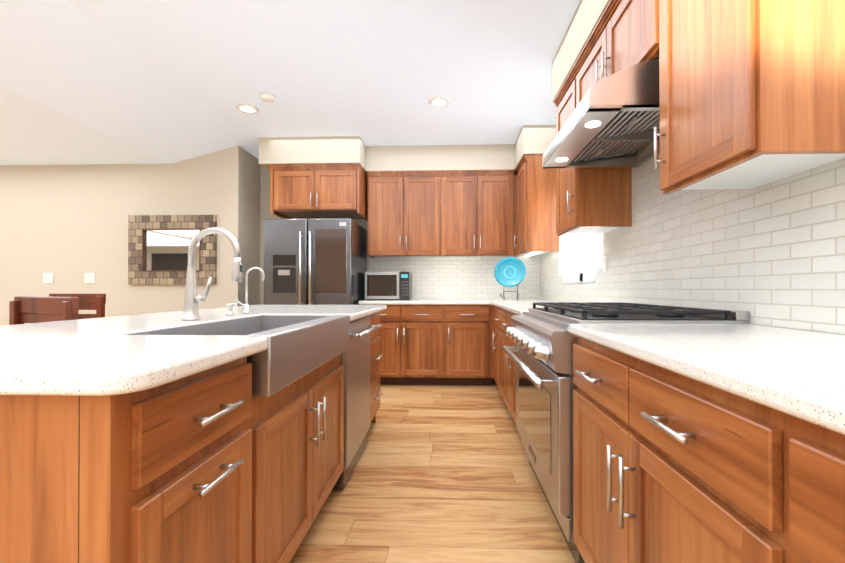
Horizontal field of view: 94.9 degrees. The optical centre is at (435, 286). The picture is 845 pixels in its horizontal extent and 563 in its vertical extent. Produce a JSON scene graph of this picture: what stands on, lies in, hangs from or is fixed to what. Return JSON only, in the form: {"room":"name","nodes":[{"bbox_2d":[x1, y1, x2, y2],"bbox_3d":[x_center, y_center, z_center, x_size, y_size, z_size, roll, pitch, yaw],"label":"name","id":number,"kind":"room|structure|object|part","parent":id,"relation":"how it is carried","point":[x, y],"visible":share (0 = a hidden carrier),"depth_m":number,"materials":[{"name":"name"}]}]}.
{"room":"kitchen","nodes":[
{"label":"kitchen","id":0,"kind":"room"},
{"bbox_2d":[0,145,260,325],"bbox_3d":[-6.316,-0.432,4.716,8.280,3.000,0.650,0,0,2],"label":"wall","id":1,"kind":"structure","parent":0,"point":[67,225],"depth_m":4.34,"materials":[{"name":"beige paint"}]},
{"bbox_2d":[43,273,53,282],"bbox_3d":[-4.357,-0.096,4.358,0.118,0.118,0.009,0,0,2],"label":"light switch","id":2,"kind":"object","parent":1,"relation":"attached to","point":[47,277],"visible":1,"depth_m":4.36,"materials":[{"name":"white plastic"}]},
{"bbox_2d":[84,273,94,282],"bbox_3d":[-3.877,-0.096,4.342,0.118,0.118,0.009,0,0,2],"label":"light switch","id":3,"kind":"object","parent":1,"relation":"attached to","point":[89,277],"visible":1,"depth_m":4.34,"materials":[{"name":"white plastic"}]},
{"bbox_3d":[-2.918,-0.408,4.296,0.980,0.768,0.039,0,0,2],"label":"mirror","id":4,"kind":"part","parent":1,"relation":"part of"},
{"bbox_2d":[0,0,579,165],"bbox_3d":[-4.705,-1.516,0.410,11.990,0.240,9.160,0,0,2],"label":"ceiling","id":5,"kind":"structure","parent":0,"point":[88,82],"depth_m":2.88,"materials":[{"name":"white paint"}]},
{"bbox_2d":[236,103,258,113],"bbox_3d":[-1.704,-1.612,3.512,0.190,0.012,0.190,0,0,2],"label":"recessed light","id":6,"kind":"object","parent":5,"relation":"in","point":[247,108],"visible":1,"depth_m":3.50,"materials":[{"name":"white paint"}]},
{"bbox_2d":[260,92,274,102],"bbox_3d":[-1.422,-1.601,3.283,0.120,0.037,0.120,0,0,2],"label":"smoke detector","id":7,"kind":"object","parent":5,"relation":"attached to","point":[267,97],"visible":1,"depth_m":3.25,"materials":[{"name":"white paint"}]},
{"bbox_2d":[259,136,519,174],"bbox_3d":[-0.323,-1.471,4.431,3.160,0.285,0.630,0,0,2],"label":"soffit","id":8,"kind":"structure","parent":5,"relation":"attached to","point":[334,149],"depth_m":4.39,"materials":[{"name":"beige paint"}]},
{"bbox_2d":[428,96,449,106],"bbox_3d":[0.033,-1.613,3.384,0.190,0.012,0.190,0,0,2],"label":"recessed light","id":9,"kind":"object","parent":5,"relation":"in","point":[438,101],"visible":1,"depth_m":3.37,"materials":[{"name":"white paint"}]},
{"bbox_2d":[519,125,555,159],"bbox_3d":[1.068,-1.473,4.119,0.360,0.285,0.500,0,0,2],"label":"soffit","id":10,"kind":"structure","parent":5,"relation":"attached to","point":[534,139],"depth_m":3.87,"materials":[{"name":"beige paint"}]},
{"bbox_2d":[552,0,609,101],"bbox_3d":[0.992,-1.486,1.861,0.360,0.285,1.880,0,0,2],"label":"soffit","id":11,"kind":"structure","parent":5,"relation":"attached to","point":[587,14],"depth_m":2.29,"materials":[{"name":"beige paint"}]},
{"bbox_2d":[260,166,539,304],"bbox_3d":[-0.365,-0.432,4.792,3.610,3.000,0.100,0,0,2],"label":"wall","id":12,"kind":"structure","parent":0,"point":[265,194],"depth_m":4.80,"materials":[{"name":"beige paint"}]},
{"bbox_2d":[267,163,367,220],"bbox_3d":[-1.317,-1.060,4.467,1.009,0.532,0.616,0,0,2],"label":"upper cabinet","id":13,"kind":"object","parent":12,"relation":"attached to","point":[310,191],"visible":0.98,"depth_m":4.21,"materials":[{"name":"brown wood"}]},
{"bbox_2d":[367,173,446,256],"bbox_3d":[-0.325,-0.835,4.586,0.908,0.924,0.308,0,0,2],"label":"upper cabinet","id":14,"kind":"object","parent":12,"relation":"attached to","point":[441,213],"depth_m":4.44,"materials":[{"name":"brown wood"}]},
{"bbox_2d":[370,256,539,298],"bbox_3d":[0.230,-0.129,4.717,2.064,0.563,0.006,0,0,2],"label":"wall tile","id":15,"kind":"structure","parent":12,"relation":"attached to","point":[471,277],"depth_m":4.71,"materials":[{"name":"white tile"}]},
{"bbox_2d":[447,169,514,256],"bbox_3d":[0.446,-0.835,4.561,0.908,0.924,0.308,0,0,2],"label":"upper cabinet","id":16,"kind":"object","parent":12,"relation":"attached to","point":[480,206],"depth_m":4.41,"materials":[{"name":"brown wood"}]},
{"bbox_2d":[290,378,574,562],"bbox_3d":[-4.653,1.074,0.444,11.890,0.060,9.060,0,0,2],"label":"floor","id":17,"kind":"structure","parent":0,"point":[442,474],"depth_m":1.96,"materials":[{"name":"brown wood"}]},
{"bbox_2d":[9,296,78,324],"bbox_3d":[-1.951,0.548,1.649,0.470,1.005,0.473,0,0,20],"label":"chair","id":18,"kind":"object","parent":17,"relation":"on","point":[30,309],"visible":0.23,"depth_m":1.85,"materials":[{"name":"brown wood"}]},
{"bbox_2d":[47,293,105,318],"bbox_3d":[-2.896,0.555,2.892,0.485,1.005,0.488,0,0,2],"label":"chair","id":19,"kind":"object","parent":17,"relation":"on","point":[93,301],"visible":0.15,"depth_m":3.10,"materials":[{"name":"brown wood"}]},
{"bbox_2d":[0,309,385,562],"bbox_3d":[-0.747,0.614,1.838,0.717,0.876,2.418,0,0,2],"label":"kitchen island","id":20,"kind":"object","parent":17,"relation":"on","point":[214,435],"depth_m":0.83,"materials":[{"name":"brown wood"}]},
{"bbox_2d":[0,305,386,400],"bbox_3d":[-0.956,0.157,1.872,1.065,0.040,2.529,0,0,2],"label":"island countertop","id":21,"kind":"structure","parent":20,"relation":"on","point":[103,358],"depth_m":0.88,"materials":[{"name":"white stone"}]},
{"bbox_2d":[182,227,242,320],"bbox_3d":[-0.900,-0.053,1.566,0.241,0.375,0.064,0,0,2],"label":"faucet","id":22,"kind":"object","parent":21,"relation":"on","point":[191,301],"visible":1,"depth_m":1.55,"materials":[{"name":"silver metal"}]},
{"bbox_2d":[226,303,237,315],"bbox_3d":[-0.971,0.106,1.847,0.055,0.059,0.037,0,0,2],"label":"soap dispenser","id":23,"kind":"object","parent":21,"relation":"on","point":[230,306],"visible":1,"depth_m":1.84,"materials":[{"name":"silver metal"}]},
{"bbox_2d":[237,267,264,313],"bbox_3d":[-0.953,0.017,1.997,0.148,0.240,0.040,0,0,2],"label":"water faucet","id":24,"kind":"object","parent":21,"relation":"on","point":[246,308],"visible":1,"depth_m":1.99,"materials":[{"name":"silver metal"}]},
{"bbox_2d":[264,218,366,304],"bbox_3d":[-1.295,0.186,4.306,0.905,1.760,0.867,0,0,2],"label":"fridge","id":25,"kind":"object","parent":17,"relation":"on","point":[315,261],"visible":0.52,"depth_m":3.94,"materials":[{"name":"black metal"}]},
{"bbox_2d":[379,305,450,384],"bbox_3d":[-0.319,0.629,4.418,0.984,0.876,0.628,0,0,2],"label":"base cabinet","id":26,"kind":"object","parent":17,"relation":"on","point":[436,344],"depth_m":4.11,"materials":[{"name":"brown wood"}]},
{"bbox_2d":[359,299,488,304],"bbox_3d":[-0.118,0.171,4.405,1.380,0.040,0.637,0,0,2],"label":"countertop","id":27,"kind":"structure","parent":26,"relation":"on","point":[372,301],"depth_m":4.10,"materials":[{"name":"stone"}]},
{"bbox_2d":[364,272,411,299],"bbox_3d":[-0.542,-0.009,4.534,0.505,0.319,0.362,0,0,2],"label":"microwave","id":28,"kind":"object","parent":27,"relation":"on","point":[387,285],"visible":1,"depth_m":4.36,"materials":[{"name":"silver metal"}]},
{"bbox_2d":[451,305,492,385],"bbox_3d":[0.326,0.629,4.396,0.588,0.876,0.628,0,0,2],"label":"base cabinet","id":29,"kind":"object","parent":17,"relation":"on","point":[471,325],"depth_m":4.09,"materials":[{"name":"brown wood"}]},
{"bbox_2d":[493,306,500,392],"bbox_3d":[0.894,0.623,3.381,0.654,0.876,0.536,0,0,2],"label":"base cabinet","id":30,"kind":"object","parent":17,"relation":"on","point":[496,310],"depth_m":3.60,"materials":[{"name":"brown wood"}]},
{"bbox_2d":[501,309,517,423],"bbox_3d":[0.875,0.620,2.795,0.654,0.876,0.917,0,0,2],"label":"base cabinet","id":31,"kind":"object","parent":17,"relation":"on","point":[504,371],"depth_m":2.97,"materials":[{"name":"brown wood"}]},
{"bbox_2d":[487,299,556,314],"bbox_3d":[0.889,0.166,3.514,0.663,0.040,2.350,0,0,2],"label":"countertop","id":32,"kind":"structure","parent":31,"relation":"on","point":[518,306],"depth_m":3.37,"materials":[{"name":"stone"}]},
{"bbox_2d":[500,285,519,299],"bbox_3d":[0.821,0.049,4.291,0.218,0.201,0.211,0,0,2],"label":"plate stand","id":33,"kind":"object","parent":32,"relation":"on","point":[510,291],"visible":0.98,"depth_m":4.30,"materials":[{"name":"black metal"}]},
{"bbox_2d":[494,257,525,286],"bbox_3d":[0.817,-0.165,4.254,0.333,0.338,0.122,0,0,2],"label":"decorative plate","id":34,"kind":"object","parent":33,"relation":"on","point":[509,271],"visible":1,"depth_m":4.27,"materials":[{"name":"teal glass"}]},
{"bbox_2d":[502,302,749,562],"bbox_3d":[0.779,0.572,1.879,0.780,0.961,0.915,0,0,2],"label":"range","id":35,"kind":"object","parent":17,"relation":"on","point":[544,339],"visible":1,"depth_m":1.54,"materials":[{"name":"silver metal"}]},
{"bbox_2d":[573,337,724,562],"bbox_3d":[0.812,0.609,0.933,0.654,0.876,0.967,0,0,2],"label":"base cabinet","id":36,"kind":"object","parent":17,"relation":"on","point":[670,466],"depth_m":0.91,"materials":[{"name":"brown wood"}]},
{"bbox_2d":[725,391,844,562],"bbox_3d":[0.783,0.605,0.052,0.654,0.876,1.075,0,0,2],"label":"base cabinet","id":37,"kind":"object","parent":17,"relation":"on","point":[785,473],"depth_m":0.55,"materials":[{"name":"brown wood"}]},
{"bbox_2d":[568,324,844,434],"bbox_3d":[0.787,0.149,0.459,0.663,0.040,1.922,0,0,2],"label":"countertop","id":38,"kind":"structure","parent":37,"relation":"on","point":[799,374],"depth_m":0.74,"materials":[{"name":"stone"}]},
{"bbox_2d":[540,140,844,334],"bbox_3d":[1.204,-0.457,0.257,0.170,3.000,9.060,0,0,2],"label":"wall","id":39,"kind":"structure","parent":0,"point":[645,148],"depth_m":2.17,"materials":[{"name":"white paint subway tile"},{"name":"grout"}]},
{"bbox_2d":[513,154,558,256],"bbox_3d":[1.063,-0.840,4.290,0.376,0.974,0.808,0,0,2],"label":"upper cabinet","id":40,"kind":"object","parent":39,"relation":"attached to","point":[535,234],"visible":0.92,"depth_m":3.89,"materials":[{"name":"brown wood"}]},
{"bbox_2d":[563,234,594,283],"bbox_3d":[1.300,-0.533,3.316,0.181,1.014,0.778,0,0,2],"label":"window","id":41,"kind":"structure","parent":39,"relation":"in","point":[579,258],"depth_m":3.67,"materials":[{"name":"white glass"}]},
{"bbox_2d":[553,67,631,235],"bbox_3d":[1.006,-0.849,2.558,0.376,0.974,0.437,0,0,2],"label":"upper cabinet","id":42,"kind":"object","parent":39,"relation":"attached to","point":[593,200],"visible":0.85,"depth_m":2.34,"materials":[{"name":"brown wood"}]},
{"bbox_2d":[542,59,659,167],"bbox_3d":[0.889,-0.791,1.889,0.554,0.190,0.757,0,0,2],"label":"range hood","id":43,"kind":"object","parent":39,"relation":"attached to","point":[613,120],"visible":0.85,"depth_m":1.74,"materials":[{"name":"silver metal"}]},
{"bbox_2d":[573,0,658,106],"bbox_3d":[0.983,-1.117,1.883,0.376,0.448,0.914,0,0,2],"label":"upper cabinet","id":44,"kind":"object","parent":39,"relation":"attached to","point":[624,35],"visible":0.44,"depth_m":1.77,"materials":[{"name":"brown wood"}]},
{"bbox_2d":[540,144,844,333],"bbox_3d":[1.167,-0.556,1.806,0.006,1.385,5.754,0,0,2],"label":"wall tile","id":45,"kind":"structure","parent":39,"relation":"attached to","point":[771,254],"depth_m":1.50,"materials":[{"name":"white tile"}]},
{"bbox_2d":[558,264,560,275],"bbox_3d":[1.227,-0.162,3.826,0.009,0.116,0.072,0,0,2],"label":"electrical outlet","id":46,"kind":"object","parent":45,"relation":"attached to","point":[559,270],"visible":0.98,"depth_m":3.81,"materials":[{"name":"white plastic"}]},
{"bbox_2d":[602,256,606,272],"bbox_3d":[1.190,-0.158,2.727,0.009,0.116,0.072,0,0,2],"label":"electrical outlet","id":47,"kind":"object","parent":45,"relation":"attached to","point":[604,264],"visible":1,"depth_m":2.72,"materials":[{"name":"white plastic"}]},
{"bbox_2d":[654,0,844,194],"bbox_3d":[0.960,-0.842,1.200,0.376,1.004,0.445,0,0,2],"label":"upper cabinet","id":48,"kind":"object","parent":39,"relation":"attached to","point":[752,94],"visible":1,"depth_m":1.04,"materials":[{"name":"brown wood"}]}
]}

